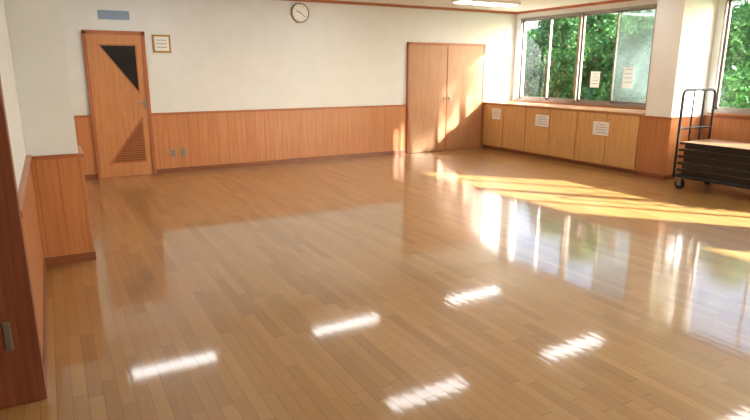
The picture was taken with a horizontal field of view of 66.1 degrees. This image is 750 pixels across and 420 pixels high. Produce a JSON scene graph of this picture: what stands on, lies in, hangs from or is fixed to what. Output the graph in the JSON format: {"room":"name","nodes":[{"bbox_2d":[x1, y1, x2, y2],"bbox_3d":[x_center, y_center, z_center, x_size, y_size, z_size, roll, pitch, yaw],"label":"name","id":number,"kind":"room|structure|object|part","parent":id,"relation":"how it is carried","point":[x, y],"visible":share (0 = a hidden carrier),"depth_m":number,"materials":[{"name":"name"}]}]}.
{"room":"community hall","nodes":[
{"label":"community hall","id":0,"kind":"room"},
{"bbox_2d":[0,0,25,189],"bbox_3d":[-1.562,-0.014,0.927,1.450,2.630,15.100,-7,16,-28],"label":"wall","id":1,"kind":"structure","parent":0,"point":[7,75],"depth_m":3.54,"materials":[{"name":"white paint"}]},
{"bbox_2d":[0,77,46,408],"bbox_3d":[-1.714,-0.367,2.380,0.320,2.630,0.140,-7,16,-28],"label":"door frame","id":2,"kind":"structure","parent":1,"relation":"attached to","point":[22,373],"depth_m":2.59,"materials":[{"name":"brown wood"}]},
{"bbox_2d":[18,155,43,356],"bbox_3d":[-2.120,0.198,3.580,0.035,0.825,2.060,-7,16,-28],"label":"trim","id":3,"kind":"structure","parent":1,"relation":"attached to","point":[26,195],"depth_m":3.38,"materials":[{"name":"brown wood"}]},
{"bbox_2d":[43,259,46,383],"bbox_3d":[-2.122,0.633,3.685,0.030,0.070,2.060,-7,16,-28],"label":"baseboard","id":4,"kind":"structure","parent":1,"relation":"attached to","point":[44,289],"depth_m":3.42,"materials":[{"name":"brown wood"}]},
{"bbox_2d":[60,0,516,115],"bbox_3d":[-1.505,-2.083,9.438,10.070,2.630,0.150,-7,16,-28],"label":"wall","id":5,"kind":"structure","parent":0,"point":[225,55],"depth_m":9.23,"materials":[{"name":"white paint"}]},
{"bbox_2d":[74,115,97,174],"bbox_3d":[-4.291,-0.888,8.024,0.690,0.835,0.035,-7,16,-28],"label":"trim","id":6,"kind":"structure","parent":5,"relation":"attached to","point":[83,123],"depth_m":8.13,"materials":[{"name":"brown wood"}]},
{"bbox_2d":[85,174,97,179],"bbox_3d":[-4.292,-0.448,8.133,0.690,0.070,0.030,-7,16,-28],"label":"baseboard","id":7,"kind":"structure","parent":5,"relation":"attached to","point":[89,176],"depth_m":8.24,"materials":[{"name":"brown wood"}]},
{"bbox_2d":[97,10,129,19],"bbox_3d":[-3.619,-2.701,7.980,0.400,0.120,0.014,-7,16,-28],"label":"name sign","id":8,"kind":"object","parent":5,"relation":"attached to","point":[102,14],"visible":1,"depth_m":7.97,"materials":[{"name":"plastic"}]},
{"bbox_2d":[81,30,156,178],"bbox_3d":[-3.626,-1.490,8.224,0.800,2.050,0.093,-7,16,-28],"label":"door","id":9,"kind":"structure","parent":5,"relation":"in","point":[115,61],"depth_m":8.22,"materials":[{"name":"brown wood"}]},
{"bbox_2d":[152,34,170,52],"bbox_3d":[-3.093,-2.410,8.348,0.250,0.250,0.022,-7,16,-28],"label":"framed notice","id":10,"kind":"object","parent":5,"relation":"attached to","point":[161,43],"visible":1,"depth_m":8.34,"materials":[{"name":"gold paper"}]},
{"bbox_2d":[170,149,175,156],"bbox_3d":[-3.060,-0.865,8.725,0.070,0.120,0.010,-7,16,-28],"label":"electrical outlet","id":11,"kind":"object","parent":5,"relation":"attached to","point":[172,151],"visible":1,"depth_m":8.72,"materials":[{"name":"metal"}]},
{"bbox_2d":[180,148,185,155],"bbox_3d":[-2.929,-0.882,8.796,0.070,0.120,0.010,-7,16,-28],"label":"electrical outlet","id":12,"kind":"object","parent":5,"relation":"attached to","point":[183,152],"visible":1,"depth_m":8.79,"materials":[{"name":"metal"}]},
{"bbox_2d":[151,105,406,168],"bbox_3d":[-1.355,-1.274,9.612,4.430,0.835,0.035,-7,16,-28],"label":"wainscoting","id":13,"kind":"structure","parent":5,"relation":"attached to","point":[228,136],"depth_m":9.45,"materials":[{"name":"brown wood"}]},
{"bbox_2d":[157,150,405,173],"bbox_3d":[-1.357,-0.834,9.721,4.430,0.070,0.030,-7,16,-28],"label":"baseboard","id":14,"kind":"structure","parent":5,"relation":"attached to","point":[296,160],"depth_m":9.54,"materials":[{"name":"brown wood"}]},
{"bbox_2d":[291,3,308,22],"bbox_3d":[-1.201,-3.161,9.237,0.304,0.304,0.042,-7,16,-28],"label":"wall clock","id":15,"kind":"object","parent":5,"relation":"attached to","point":[299,11],"visible":1,"depth_m":9.22,"materials":[{"name":"white plastic"}]},
{"bbox_2d":[283,0,516,14],"bbox_3d":[-0.894,-3.395,9.364,8.470,0.045,0.030,-7,16,-28],"label":"trim","id":16,"kind":"structure","parent":5,"relation":"attached to","point":[316,1],"depth_m":10.10,"materials":[{"name":"brown wood"}]},
{"bbox_2d":[406,42,485,153],"bbox_3d":[1.363,-2.126,10.938,1.770,2.005,0.075,-7,16,-28],"label":"door","id":17,"kind":"structure","parent":5,"relation":"in","point":[445,81],"depth_m":10.90,"materials":[{"name":"brown wood"}]},
{"bbox_2d":[0,147,749,419],"bbox_3d":[2.204,0.841,3.293,10.070,0.150,15.400,-7,16,-28],"label":"floor","id":18,"kind":"structure","parent":0,"point":[482,283],"depth_m":4.01,"materials":[{"name":"brown wood"}]},
{"bbox_2d":[4,0,95,266],"bbox_3d":[-2.606,-0.904,4.589,0.392,2.630,0.574,-7,16,-28],"label":"pillar","id":19,"kind":"structure","parent":18,"relation":"on","point":[35,27],"depth_m":4.42,"materials":[{"name":"white paint"}]},
{"bbox_2d":[482,101,645,173],"bbox_3d":[3.331,-1.375,10.178,0.778,0.905,3.589,-7,16,-28],"label":"storage cabinet","id":20,"kind":"object","parent":18,"relation":"on","point":[569,137],"visible":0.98,"depth_m":9.65,"materials":[{"name":"brown wood"}]},
{"bbox_3d":[2.300,-1.647,11.230,0.026,0.787,0.578,-7,16,-28],"label":"door panel","id":21,"kind":"part","parent":20,"relation":"part of","materials":[{"name":"brown wood"}]},
{"bbox_2d":[492,108,500,118],"bbox_3d":[2.339,-1.852,11.090,0.003,0.200,0.240,-7,16,-28],"label":"paper","id":22,"kind":"object","parent":20,"relation":"attached to","point":[496,113],"visible":1,"depth_m":11.09,"materials":[{"name":"paper"}]},
{"bbox_3d":[2.587,-1.526,10.729,0.026,0.787,0.578,-7,16,-28],"label":"door panel","id":23,"kind":"part","parent":20,"relation":"part of","materials":[{"name":"brown wood"}]},
{"bbox_3d":[2.874,-1.404,10.228,0.026,0.787,0.578,-7,16,-28],"label":"door panel","id":24,"kind":"part","parent":20,"relation":"part of","materials":[{"name":"brown wood"}]},
{"bbox_2d":[535,114,548,126],"bbox_3d":[2.922,-1.565,10.081,0.003,0.200,0.320,-7,16,-28],"label":"paper","id":25,"kind":"object","parent":20,"relation":"attached to","point":[540,120],"visible":1,"depth_m":10.08,"materials":[{"name":"paper"}]},
{"bbox_3d":[3.162,-1.282,9.727,0.026,0.787,0.578,-7,16,-28],"label":"door panel","id":26,"kind":"part","parent":20,"relation":"part of","materials":[{"name":"brown wood"}]},
{"bbox_3d":[3.449,-1.160,9.226,0.026,0.787,0.578,-7,16,-28],"label":"door panel","id":27,"kind":"part","parent":20,"relation":"part of","materials":[{"name":"brown wood"}]},
{"bbox_2d":[593,121,608,135],"bbox_3d":[3.535,-1.276,9.018,0.003,0.210,0.300,-7,16,-28],"label":"paper","id":28,"kind":"object","parent":20,"relation":"attached to","point":[599,128],"visible":1,"depth_m":9.01,"materials":[{"name":"paper"}]},
{"bbox_3d":[3.731,-1.041,8.733,0.026,0.787,0.558,-7,16,-28],"label":"door panel","id":29,"kind":"part","parent":20,"relation":"part of","materials":[{"name":"brown wood"}]},
{"bbox_2d":[635,0,718,179],"bbox_3d":[4.323,-1.792,8.242,0.782,2.630,0.484,-7,16,-28],"label":"pillar","id":30,"kind":"structure","parent":18,"relation":"on","point":[684,30],"depth_m":8.05,"materials":[{"name":"white paint"}]},
{"bbox_2d":[672,88,749,189],"bbox_3d":[4.708,-0.763,6.852,0.720,1.286,1.942,-7,16,-28],"label":"cart","id":31,"kind":"object","parent":18,"relation":"on","point":[679,183],"visible":0.75,"depth_m":7.53,"materials":[{"name":"black metal"}]},
{"bbox_3d":[4.244,-1.033,7.646,0.711,1.136,0.032,-7,16,-28],"label":"rail","id":32,"kind":"part","parent":31,"relation":"part of","materials":[{"name":"black metal"}]},
{"bbox_3d":[4.708,-0.303,6.964,0.720,0.040,1.910,-7,16,-28],"label":"frame","id":33,"kind":"part","parent":31,"relation":"part of","materials":[{"name":"black metal"}]},
{"bbox_2d":[676,167,749,185],"bbox_3d":[4.676,-0.360,6.938,0.640,0.082,1.820,-7,16,-28],"label":"table","id":34,"kind":"object","parent":31,"relation":"on","point":[700,174],"visible":0.62,"depth_m":7.13,"materials":[{"name":"brown wood"}]},
{"bbox_2d":[677,161,749,178],"bbox_3d":[4.672,-0.443,6.915,0.640,0.082,1.820,-7,16,-28],"label":"table","id":35,"kind":"object","parent":34,"relation":"on","point":[685,165],"visible":0.65,"depth_m":7.11,"materials":[{"name":"brown wood"}]},
{"bbox_2d":[678,155,749,170],"bbox_3d":[4.683,-0.528,6.901,0.640,0.082,1.820,-7,16,-28],"label":"table","id":36,"kind":"object","parent":35,"relation":"on","point":[698,160],"visible":0.6,"depth_m":7.11,"materials":[{"name":"brown wood"}]},
{"bbox_2d":[679,148,749,163],"bbox_3d":[4.670,-0.610,6.874,0.640,0.082,1.820,-7,16,-28],"label":"table","id":37,"kind":"object","parent":36,"relation":"on","point":[688,152],"visible":0.65,"depth_m":7.08,"materials":[{"name":"brown wood"}]},
{"bbox_2d":[680,139,749,155],"bbox_3d":[4.680,-0.695,6.859,0.640,0.082,1.820,-7,16,-28],"label":"table","id":38,"kind":"object","parent":37,"relation":"on","point":[711,145],"visible":1,"depth_m":7.19,"materials":[{"name":"brown wood"}]},
{"bbox_2d":[335,0,609,11],"bbox_3d":[2.204,-1.860,2.636,10.070,0.150,15.400,-7,16,-28],"label":"ceiling","id":39,"kind":"structure","parent":0,"point":[526,5],"depth_m":9.89,"materials":[{"name":"white paint"}]},
{"bbox_2d":[451,0,520,6],"bbox_3d":[1.856,-3.447,9.589,1.240,0.050,0.300,-7,16,-28],"label":"ceiling light","id":40,"kind":"object","parent":39,"relation":"attached to","point":[473,2],"depth_m":9.49,"materials":[{"name":"white plastic"}]},
{"bbox_2d":[512,0,735,136],"bbox_3d":[6.537,-1.079,5.309,0.150,2.630,15.100,-7,16,-28],"label":"wall","id":41,"kind":"structure","parent":0,"point":[721,4],"depth_m":9.27,"materials":[{"name":"white paint"}]},
{"bbox_2d":[517,0,635,13],"bbox_3d":[5.002,-2.943,7.504,0.030,0.045,9.050,-7,16,-28],"label":"trim","id":42,"kind":"structure","parent":41,"relation":"attached to","point":[610,1],"depth_m":10.10,"materials":[{"name":"brown wood"}]},
{"bbox_2d":[514,4,656,109],"bbox_3d":[3.717,-2.623,10.031,0.160,1.600,3.460,-7,16,-28],"label":"window","id":43,"kind":"structure","parent":41,"relation":"in","point":[576,100],"depth_m":10.20,"materials":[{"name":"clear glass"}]},
{"bbox_2d":[590,71,599,87],"bbox_3d":[3.806,-2.259,9.971,0.003,0.270,0.190,-7,16,-28],"label":"paper","id":44,"kind":"object","parent":43,"relation":"attached to","point":[595,75],"visible":1,"depth_m":9.96,"materials":[{"name":"paper"}]},
{"bbox_2d":[622,67,633,87],"bbox_3d":[4.127,-2.162,9.401,0.003,0.340,0.200,-7,16,-28],"label":"paper","id":45,"kind":"object","parent":43,"relation":"attached to","point":[628,72],"visible":1,"depth_m":9.40,"materials":[{"name":"paper"}]},
{"bbox_2d":[702,115,749,142],"bbox_3d":[5.985,-0.460,6.285,0.035,0.825,5.000,-7,16,-28],"label":"wainscoting","id":46,"kind":"structure","parent":41,"relation":"attached to","point":[726,128],"depth_m":8.04,"materials":[{"name":"brown wood"}]},
{"bbox_2d":[707,0,749,116],"bbox_3d":[6.027,-1.643,5.998,0.160,1.600,4.960,-7,16,-28],"label":"window","id":47,"kind":"structure","parent":41,"relation":"in","point":[723,111],"depth_m":8.02,"materials":[{"name":"white metal"}]},
{"label":"outside","id":48,"kind":"structure","parent":0,"visible":0},
{"bbox_3d":[27.458,-3.048,20.880,51.580,0.100,110.000,-7,16,-28],"label":"ground","id":49,"kind":"structure","parent":48,"visible":0},
{"bbox_2d":[523,30,576,97],"bbox_3d":[4.550,-3.718,16.891,2.560,3.134,2.182,-5,15,-20],"label":"tree","id":50,"kind":"object","parent":49,"relation":"on","point":[526,87],"visible":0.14,"depth_m":16.15,"materials":[{"name":"green plant"}]},
{"bbox_2d":[530,20,589,98],"bbox_3d":[6.217,-4.982,19.447,2.868,4.386,3.376,-12,18,-41],"label":"tree","id":51,"kind":"object","parent":49,"relation":"on","point":[541,21],"visible":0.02,"depth_m":19.41,"materials":[{"name":"green plant"}]},
{"bbox_2d":[524,17,618,99],"bbox_3d":[5.191,-3.894,15.845,3.057,3.972,2.597,4,14,16],"label":"tree","id":52,"kind":"object","parent":49,"relation":"on","point":[563,25],"visible":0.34,"depth_m":15.45,"materials":[{"name":"green plant"}]},
{"bbox_2d":[536,12,649,101],"bbox_3d":[5.676,-3.602,14.575,3.093,4.005,3.276,8,16,31],"label":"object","id":53,"kind":"object","parent":49,"relation":"on","point":[599,41],"visible":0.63,"depth_m":13.87,"materials":[{"name":"green plant"}]},
{"bbox_2d":[574,10,653,97],"bbox_3d":[7.521,-4.499,18.082,3.346,4.090,3.159,4,14,16],"label":"tree","id":54,"kind":"object","parent":49,"relation":"on","point":[642,15],"visible":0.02,"depth_m":17.34,"materials":[{"name":"green plant"}]},
{"bbox_2d":[603,18,654,102],"bbox_3d":[6.777,-3.003,13.730,2.254,3.238,2.645,-5,15,-21],"label":"tree","id":55,"kind":"object","parent":49,"relation":"on","point":[645,32],"visible":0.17,"depth_m":13.54,"materials":[{"name":"green plant"}]},
{"bbox_2d":[620,12,653,99],"bbox_3d":[8.008,-3.811,16.430,2.886,3.533,2.460,-6,15,-24],"label":"tree","id":56,"kind":"object","parent":49,"relation":"on","point":[648,20],"visible":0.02,"depth_m":16.05,"materials":[{"name":"green plant"}]},
{"bbox_2d":[527,21,748,107],"bbox_3d":[8.517,-8.050,31.485,11.796,4.713,44.500,-7,16,-28],"label":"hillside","id":57,"kind":"structure","parent":49,"relation":"on","point":[588,90],"depth_m":22.88,"materials":[{"name":"green plant"}]},
{"bbox_2d":[633,2,749,102],"bbox_3d":[6.931,-3.002,12.662,2.447,3.742,2.881,5,14,18],"label":"tree","id":58,"kind":"object","parent":49,"relation":"on","point":[641,82],"visible":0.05,"depth_m":12.22,"materials":[{"name":"green plant"}]},
{"bbox_2d":[718,0,749,108],"bbox_3d":[7.779,-2.631,11.565,2.732,3.538,2.894,-13,18,-42],"label":"tree","id":59,"kind":"object","parent":49,"relation":"on","point":[739,76],"visible":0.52,"depth_m":11.40,"materials":[{"name":"green plant"}]},
{"bbox_2d":[722,0,749,101],"bbox_3d":[9.318,-3.373,13.322,3.396,4.152,3.207,12,18,42],"label":"tree","id":60,"kind":"object","parent":49,"relation":"on","point":[734,6],"visible":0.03,"depth_m":13.24,"materials":[{"name":"green plant"}]}
]}

